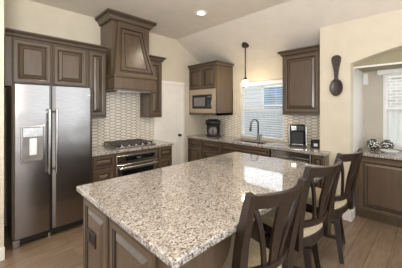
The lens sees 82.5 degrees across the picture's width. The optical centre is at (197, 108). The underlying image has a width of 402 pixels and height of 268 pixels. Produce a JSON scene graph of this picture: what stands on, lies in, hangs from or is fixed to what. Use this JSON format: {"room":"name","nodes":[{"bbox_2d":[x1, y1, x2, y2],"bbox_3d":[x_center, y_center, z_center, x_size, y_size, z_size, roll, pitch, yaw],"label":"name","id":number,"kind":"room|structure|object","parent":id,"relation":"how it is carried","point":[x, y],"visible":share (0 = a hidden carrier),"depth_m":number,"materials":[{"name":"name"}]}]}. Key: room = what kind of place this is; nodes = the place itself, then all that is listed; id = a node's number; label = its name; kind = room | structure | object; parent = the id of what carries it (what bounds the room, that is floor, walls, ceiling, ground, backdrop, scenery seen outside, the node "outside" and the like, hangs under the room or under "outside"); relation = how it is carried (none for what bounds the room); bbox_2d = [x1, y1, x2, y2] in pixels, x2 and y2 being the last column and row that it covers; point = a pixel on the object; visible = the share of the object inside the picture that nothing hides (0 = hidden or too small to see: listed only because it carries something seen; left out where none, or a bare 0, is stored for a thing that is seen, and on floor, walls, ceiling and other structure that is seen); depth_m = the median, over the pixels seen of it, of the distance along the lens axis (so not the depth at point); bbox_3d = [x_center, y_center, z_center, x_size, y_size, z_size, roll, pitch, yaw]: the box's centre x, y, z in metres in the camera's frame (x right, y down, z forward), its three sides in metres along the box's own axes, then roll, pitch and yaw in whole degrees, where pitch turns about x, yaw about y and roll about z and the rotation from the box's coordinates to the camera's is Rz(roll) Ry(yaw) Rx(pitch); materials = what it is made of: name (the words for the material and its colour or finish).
{"room":"kitchen","nodes":[
{"label":"kitchen","id":0,"kind":"room"},
{"bbox_2d":[0,0,3,247],"bbox_3d":[-2.329,0.021,2.540,0.225,3.010,0.850,0,0,-44],"label":"wall","id":1,"kind":"structure","parent":0,"point":[1,1],"depth_m":2.30,"materials":[{"name":"paint"}]},
{"bbox_2d":[0,247,4,260],"bbox_3d":[-2.026,1.462,2.231,0.231,0.130,0.015,0,0,-44],"label":"baseboard","id":2,"kind":"structure","parent":1,"relation":"attached to","point":[2,250],"depth_m":2.29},
{"bbox_2d":[4,0,205,225],"bbox_3d":[-1.242,0.021,4.267,4.150,3.010,0.120,0,0,-44],"label":"wall","id":3,"kind":"structure","parent":0,"point":[24,15],"depth_m":3.60,"materials":[{"name":"paint"}]},
{"bbox_2d":[4,27,88,87],"bbox_3d":[-2.046,-0.612,3.147,0.936,0.677,0.362,0,0,-44],"label":"upper cabinet","id":4,"kind":"object","parent":3,"relation":"attached to","point":[30,58],"visible":0.97,"depth_m":2.98,"materials":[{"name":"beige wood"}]},
{"bbox_2d":[87,43,107,117],"bbox_3d":[-1.608,-0.400,3.570,0.280,1.102,0.362,0,0,-44],"label":"upper cabinet","id":5,"kind":"object","parent":3,"relation":"attached to","point":[96,54],"visible":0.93,"depth_m":3.47,"materials":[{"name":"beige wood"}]},
{"bbox_2d":[92,93,152,145],"bbox_3d":[-1.427,0.170,3.998,1.510,0.886,0.008,0,0,-44],"label":"tile backsplash","id":6,"kind":"structure","parent":3,"relation":"attached to","point":[122,121],"depth_m":4.07,"materials":[{"name":"beige tile"}]},
{"bbox_2d":[95,8,157,93],"bbox_3d":[-1.164,-0.870,3.832,0.860,1.222,0.607,0,0,-44],"label":"range hood","id":7,"kind":"object","parent":3,"relation":"attached to","point":[129,69],"visible":0.99,"depth_m":3.62,"materials":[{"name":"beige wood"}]},
{"bbox_2d":[140,55,165,117],"bbox_3d":[-0.833,-0.392,4.321,0.342,1.117,0.362,0,0,-44],"label":"upper cabinet","id":8,"kind":"object","parent":3,"relation":"attached to","point":[150,103],"visible":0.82,"depth_m":4.22,"materials":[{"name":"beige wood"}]},
{"bbox_2d":[153,80,184,164],"bbox_3d":[-0.559,0.479,4.780,0.795,2.095,0.092,0,0,-44],"label":"door","id":9,"kind":"structure","parent":3,"relation":"in","point":[170,127],"depth_m":4.85,"materials":[{"name":"white wood"}]},
{"bbox_2d":[0,214,401,267],"bbox_3d":[0.155,1.577,0.846,7.800,0.100,7.000,0,0,-44],"label":"floor","id":10,"kind":"structure","parent":0,"point":[370,243],"depth_m":2.46,"materials":[{"name":"brown wood"}]},
{"bbox_2d":[6,82,91,248],"bbox_3d":[-1.906,0.622,2.971,0.833,1.810,0.759,0,0,-44],"label":"refrigerator","id":11,"kind":"object","parent":10,"relation":"on","point":[49,128],"visible":0.95,"depth_m":2.67,"materials":[{"name":"grey metal"}]},
{"bbox_2d":[92,154,114,182],"bbox_3d":[-1.532,1.091,3.438,0.324,0.872,0.649,0,0,-44],"label":"base cabinet","id":12,"kind":"object","parent":10,"relation":"on","point":[103,166],"visible":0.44,"depth_m":3.20,"materials":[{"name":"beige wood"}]},
{"bbox_2d":[92,139,173,156],"bbox_3d":[-1.150,0.632,3.805,1.407,0.040,0.658,0,0,-44],"label":"countertop","id":13,"kind":"structure","parent":12,"relation":"on","point":[99,150],"depth_m":3.49,"materials":[{"name":"beige stone"}]},
{"bbox_2d":[102,138,155,149],"bbox_3d":[-1.134,0.583,3.818,0.710,0.060,0.515,0,0,-44],"label":"gas cooktop","id":14,"kind":"object","parent":13,"relation":"in","point":[120,144],"visible":1,"depth_m":3.72,"materials":[{"name":"silver metal"}]},
{"bbox_2d":[102,142,155,149],"bbox_3d":[-1.134,0.602,3.818,0.710,0.021,0.515,0,0,-44],"label":"tray","id":15,"kind":"object","parent":14,"relation":"on","point":[125,145],"depth_m":3.65,"materials":[{"name":"silver metal"}]},
{"bbox_2d":[115,148,158,177],"bbox_3d":[-1.122,1.091,3.789,0.750,0.872,0.714,0,0,-44],"label":"oven","id":16,"kind":"object","parent":10,"relation":"on","point":[131,162],"visible":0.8,"depth_m":3.54,"materials":[{"name":"silver metal"}]},
{"bbox_2d":[157,145,171,167],"bbox_3d":[-0.768,1.091,4.177,0.294,0.872,0.649,0,0,-44],"label":"base cabinet","id":17,"kind":"object","parent":10,"relation":"on","point":[164,157],"visible":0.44,"depth_m":3.94,"materials":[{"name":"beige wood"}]},
{"bbox_2d":[188,138,202,161],"bbox_3d":[0.146,1.091,5.198,0.601,0.872,0.457,0,0,-44],"label":"base cabinet","id":18,"kind":"object","parent":10,"relation":"on","point":[195,146],"visible":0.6,"depth_m":4.98,"materials":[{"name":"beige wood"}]},
{"bbox_2d":[83,177,323,267],"bbox_3d":[0.211,1.089,2.075,2.010,0.874,1.160,0,0,-44],"label":"kitchen island","id":19,"kind":"object","parent":10,"relation":"on","point":[106,244],"visible":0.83,"depth_m":1.41,"materials":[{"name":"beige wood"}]},
{"bbox_2d":[88,232,92,244],"bbox_3d":[-0.764,0.929,1.640,0.004,0.058,0.096,0,0,-44],"label":"socket","id":20,"kind":"object","parent":19,"relation":"attached to","point":[90,234],"depth_m":1.65,"materials":[{"name":"black plastic"}]},
{"bbox_2d":[87,227,95,248],"bbox_3d":[-0.761,0.929,1.643,0.007,0.098,0.150,0,0,-44],"label":"outlet plate","id":21,"kind":"object","parent":19,"relation":"attached to","point":[91,234],"depth_m":1.63,"materials":[{"name":"brown metal"}]},
{"bbox_2d":[76,152,322,267],"bbox_3d":[0.225,0.631,2.083,2.084,0.038,1.236,0,0,-44],"label":"island countertop","id":22,"kind":"structure","parent":19,"relation":"on","point":[178,212],"depth_m":1.59,"materials":[{"name":"beige stone"}]},
{"bbox_2d":[203,140,220,158],"bbox_3d":[0.484,1.091,4.848,0.601,0.872,0.505,0,0,-44],"label":"base cabinet","id":23,"kind":"object","parent":10,"relation":"on","point":[210,148],"visible":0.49,"depth_m":4.64,"materials":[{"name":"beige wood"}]},
{"bbox_2d":[221,142,270,156],"bbox_3d":[1.027,1.091,4.288,0.601,0.872,1.045,0,0,-44],"label":"base cabinet","id":24,"kind":"object","parent":10,"relation":"on","point":[226,148],"visible":0.21,"depth_m":4.07,"materials":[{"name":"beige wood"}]},
{"bbox_2d":[187,134,329,155],"bbox_3d":[0.971,0.632,4.344,0.611,0.040,2.834,0,0,-44],"label":"countertop","id":25,"kind":"structure","parent":24,"relation":"on","point":[276,145],"depth_m":3.99,"materials":[{"name":"beige stone"}]},
{"bbox_2d":[205,119,222,136],"bbox_3d":[0.363,0.424,5.019,0.382,0.377,0.324,0,0,4],"label":"coffee maker","id":26,"kind":"object","parent":25,"relation":"on","point":[212,125],"visible":1,"depth_m":4.95,"materials":[{"name":"black plastic"}]},
{"bbox_2d":[249,119,262,139],"bbox_3d":[1.118,0.407,4.435,0.262,0.412,0.121,0,0,-8],"label":"kitchen faucet","id":27,"kind":"object","parent":25,"relation":"on","point":[252,120],"visible":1,"depth_m":4.45,"materials":[{"name":"silver metal"}]},
{"bbox_2d":[288,124,306,146],"bbox_3d":[1.638,0.428,3.756,0.278,0.370,0.283,0,0,22],"label":"coffee maker","id":28,"kind":"object","parent":25,"relation":"on","point":[297,133],"visible":1,"depth_m":3.70,"materials":[{"name":"black plastic"}]},
{"bbox_2d":[311,139,319,147],"bbox_3d":[1.833,0.550,3.568,0.110,0.125,0.083,0,0,14],"label":"box","id":29,"kind":"object","parent":25,"relation":"on","point":[315,143],"visible":1,"depth_m":3.53,"materials":[{"name":"black plastic"}]},
{"bbox_2d":[222,177,307,267],"bbox_3d":[0.313,0.978,1.454,0.634,1.107,0.568,0,0,43],"label":"bar stool","id":30,"kind":"object","parent":10,"relation":"on","point":[244,252],"visible":0.83,"depth_m":1.26,"materials":[{"name":"brown wood"}]},
{"bbox_2d":[222,234,281,267],"bbox_3d":[0.284,0.987,1.523,0.410,0.070,0.430,0,0,-34],"label":"cushion","id":31,"kind":"object","parent":30,"relation":"on","point":[254,258],"depth_m":1.48,"materials":[{"name":"beige fabric"}]},
{"bbox_2d":[271,149,311,186],"bbox_3d":[1.590,1.093,3.668,0.633,0.868,0.616,0,0,-44],"label":"dishwasher","id":32,"kind":"object","parent":10,"relation":"on","point":[279,154],"visible":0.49,"depth_m":3.44,"materials":[{"name":"grey plastic"}]},
{"bbox_2d":[261,158,342,267],"bbox_3d":[0.863,0.978,1.983,0.634,1.107,0.568,0,0,43],"label":"bar stool","id":33,"kind":"object","parent":10,"relation":"on","point":[312,228],"visible":0.73,"depth_m":1.81,"materials":[{"name":"brown wood"}]},
{"bbox_2d":[261,209,322,237],"bbox_3d":[0.834,0.987,2.052,0.410,0.070,0.430,0,0,-34],"label":"cushion","id":34,"kind":"object","parent":33,"relation":"on","point":[267,220],"depth_m":1.96,"materials":[{"name":"beige fabric"}]},
{"bbox_2d":[312,155,328,188],"bbox_3d":[1.749,1.091,3.265,0.217,0.872,0.170,0,0,-44],"label":"cabinet end panel","id":35,"kind":"object","parent":10,"relation":"on","point":[316,159],"visible":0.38,"depth_m":3.19,"materials":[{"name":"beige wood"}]},
{"bbox_2d":[306,148,363,263],"bbox_3d":[1.399,0.978,2.481,0.634,1.107,0.568,0,0,43],"label":"bar stool","id":36,"kind":"object","parent":10,"relation":"on","point":[344,201],"visible":0.66,"depth_m":2.31,"materials":[{"name":"brown wood"}]},
{"bbox_2d":[307,187,346,208],"bbox_3d":[1.370,0.987,2.550,0.410,0.070,0.430,0,0,-34],"label":"cushion","id":37,"kind":"object","parent":36,"relation":"on","point":[342,204],"depth_m":2.43,"materials":[{"name":"beige fabric"}]},
{"bbox_2d":[355,156,401,227],"bbox_3d":[3.223,1.091,2.612,0.624,0.872,2.272,0,0,-44],"label":"base cabinet","id":38,"kind":"object","parent":10,"relation":"on","point":[378,188],"visible":0.86,"depth_m":3.02,"materials":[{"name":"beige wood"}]},
{"bbox_2d":[354,147,401,160],"bbox_3d":[3.219,0.632,2.618,0.624,0.040,2.286,0,0,-44],"label":"countertop","id":39,"kind":"structure","parent":38,"relation":"on","point":[378,153],"depth_m":3.10,"materials":[{"name":"beige stone"}]},
{"bbox_2d":[366,139,379,149],"bbox_3d":[2.584,0.533,3.370,0.164,0.158,0.163,0,0,-44],"label":"decorative ball","id":40,"kind":"object","parent":39,"relation":"on","point":[372,144],"visible":0.99,"depth_m":3.32,"materials":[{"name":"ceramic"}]},
{"bbox_2d":[380,140,393,148],"bbox_3d":[2.760,0.537,3.332,0.156,0.150,0.155,0,0,-44],"label":"decorative ball","id":41,"kind":"object","parent":39,"relation":"on","point":[386,144],"visible":0.87,"depth_m":3.29,"materials":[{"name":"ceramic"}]},
{"bbox_2d":[380,149,398,152],"bbox_3d":[2.647,0.596,3.160,0.208,0.034,0.208,0,0,-44],"label":"shallow dish","id":42,"kind":"object","parent":39,"relation":"on","point":[383,150],"visible":1,"depth_m":3.17,"materials":[{"name":"white ceramic"}]},
{"bbox_2d":[30,0,401,63],"bbox_3d":[0.314,-1.090,1.904,6.300,1.026,5.700,0,0,-44],"label":"ceiling","id":43,"kind":"structure","parent":0,"point":[269,27],"depth_m":3.55,"materials":[{"name":"paint"}]},
{"bbox_2d":[195,10,206,15],"bbox_3d":[0.059,-1.477,3.563,0.196,0.011,0.196,0,0,-44],"label":"recessed light","id":44,"kind":"object","parent":43,"relation":"in","point":[200,12],"visible":1,"depth_m":3.56,"materials":[{"name":"white plastic"}]},
{"bbox_2d":[242,42,248,85],"bbox_3d":[0.898,-0.822,4.292,0.136,0.806,0.135,0,0,-44],"label":"pendant lamp","id":45,"kind":"object","parent":43,"relation":"hanging from","point":[245,45],"visible":1,"depth_m":4.26,"materials":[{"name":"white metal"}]},
{"bbox_2d":[233,56,283,141],"bbox_3d":[1.194,0.284,4.662,0.140,2.486,2.700,0,0,-44],"label":"wall","id":46,"kind":"structure","parent":0,"point":[269,68],"depth_m":4.64,"materials":[{"name":"paint"}]},
{"bbox_2d":[187,60,233,114],"bbox_3d":[0.294,-0.406,5.054,0.602,1.096,0.878,0,0,-44],"label":"upper cabinet","id":47,"kind":"object","parent":46,"relation":"attached to","point":[217,74],"visible":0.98,"depth_m":4.82,"materials":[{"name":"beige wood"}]},
{"bbox_2d":[190,88,215,112],"bbox_3d":[0.266,-0.155,5.069,0.508,0.500,0.768,0,0,-44],"label":"microwave","id":48,"kind":"object","parent":47,"relation":"in","point":[202,100],"visible":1,"depth_m":4.86,"materials":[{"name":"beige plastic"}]},
{"bbox_2d":[206,114,239,136],"bbox_3d":[0.553,0.369,5.218,0.008,0.486,1.000,0,0,-44],"label":"tile backsplash","id":49,"kind":"structure","parent":46,"relation":"attached to","point":[231,123],"depth_m":5.05,"materials":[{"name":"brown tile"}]},
{"bbox_2d":[242,79,283,140],"bbox_3d":[1.293,0.026,4.563,0.055,1.140,0.960,0,0,-44],"label":"window","id":50,"kind":"structure","parent":46,"relation":"in","point":[251,95],"depth_m":4.53,"materials":[{"name":"white plastic"}]},
{"bbox_2d":[240,79,283,139],"bbox_3d":[1.251,0.024,4.522,0.052,1.115,0.950,0,0,-44],"label":"window blind","id":51,"kind":"object","parent":50,"relation":"attached to","point":[279,81],"visible":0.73,"depth_m":4.47,"materials":[{"name":"white plastic"}]},
{"bbox_2d":[277,44,319,115],"bbox_3d":[1.713,-0.422,3.762,0.359,1.063,0.669,0,0,-44],"label":"upper cabinet","id":52,"kind":"object","parent":46,"relation":"attached to","point":[300,66],"visible":0.91,"depth_m":3.63,"materials":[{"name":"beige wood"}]},
{"bbox_2d":[284,115,319,144],"bbox_3d":[1.825,0.364,3.902,0.008,0.496,0.720,0,0,-44],"label":"tile backsplash","id":53,"kind":"structure","parent":46,"relation":"attached to","point":[312,122],"depth_m":3.86,"materials":[{"name":"brown tile"}]},
{"bbox_2d":[353,69,362,213],"bbox_3d":[2.423,0.377,3.514,0.730,2.300,0.100,0,0,-44],"label":"wall","id":54,"kind":"structure","parent":0,"point":[357,74],"depth_m":3.39,"materials":[{"name":"white paint"}]},
{"bbox_2d":[320,9,401,210],"bbox_3d":[3.178,0.172,2.080,0.180,2.708,3.770,0,0,-44],"label":"wall","id":55,"kind":"structure","parent":0,"point":[357,41],"depth_m":3.15,"materials":[{"name":"paint"}]},
{"bbox_2d":[329,55,342,95],"bbox_3d":[1.939,-0.456,3.201,0.033,0.572,0.168,0,0,-44],"label":"spoon","id":56,"kind":"object","parent":55,"relation":"attached to","point":[336,86],"visible":1,"depth_m":3.19,"materials":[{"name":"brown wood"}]},
{"bbox_2d":[329,79,342,95],"bbox_3d":[1.940,-0.292,3.202,0.027,0.246,0.168,0,0,-44],"label":"bowl","id":57,"kind":"object","parent":56,"relation":"on","point":[336,86],"depth_m":3.20,"materials":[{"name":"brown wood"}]},
{"bbox_2d":[342,207,354,221],"bbox_3d":[2.013,1.462,3.287,0.216,0.130,0.376,0,0,-44],"label":"baseboard","id":58,"kind":"structure","parent":55,"relation":"attached to","point":[348,215],"depth_m":3.12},
{"bbox_2d":[353,49,401,71],"bbox_3d":[3.323,-0.806,2.513,0.629,0.455,2.590,0,0,-44],"label":"wall header","id":59,"kind":"structure","parent":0,"point":[394,56],"depth_m":3.05,"materials":[{"name":"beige paint"}]},
{"bbox_2d":[353,62,401,68],"bbox_3d":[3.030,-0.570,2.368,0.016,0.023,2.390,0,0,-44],"label":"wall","id":60,"kind":"structure","parent":59,"relation":"attached to","point":[394,62],"depth_m":3.02,"materials":[{"name":"white paint"}]},
{"bbox_2d":[377,68,401,74],"bbox_3d":[3.188,-0.542,3.053,0.068,0.068,1.255,0,0,-44],"label":"roller shade","id":61,"kind":"object","parent":59,"relation":"attached to","point":[398,70],"visible":1,"depth_m":3.38,"materials":[{"name":"white plastic"}]},
{"bbox_2d":[363,71,401,150],"bbox_3d":[3.592,0.377,2.773,0.120,2.300,2.590,0,0,-44],"label":"wall","id":62,"kind":"structure","parent":0,"point":[372,92],"depth_m":3.57,"materials":[{"name":"beige paint"}]},
{"bbox_2d":[363,73,367,84],"bbox_3d":[2.662,-0.461,3.623,0.034,0.175,0.065,0,0,-44],"label":"wall box","id":63,"kind":"object","parent":62,"relation":"attached to","point":[365,76],"visible":1,"depth_m":3.61,"materials":[{"name":"white plastic"}]},
{"bbox_2d":[383,73,401,147],"bbox_3d":[3.269,0.021,3.125,0.055,1.110,1.145,0,0,-44],"label":"window","id":64,"kind":"structure","parent":62,"relation":"in","point":[392,83],"depth_m":3.47,"materials":[{"name":"white plastic"}]},
{"bbox_2d":[387,110,401,145],"bbox_3d":[3.233,0.289,3.090,0.016,0.535,1.045,0,0,-44],"label":"cafe curtain","id":65,"kind":"object","parent":64,"relation":"hanging from","point":[394,117],"visible":0.81,"depth_m":3.40,"materials":[{"name":"white fabric"}]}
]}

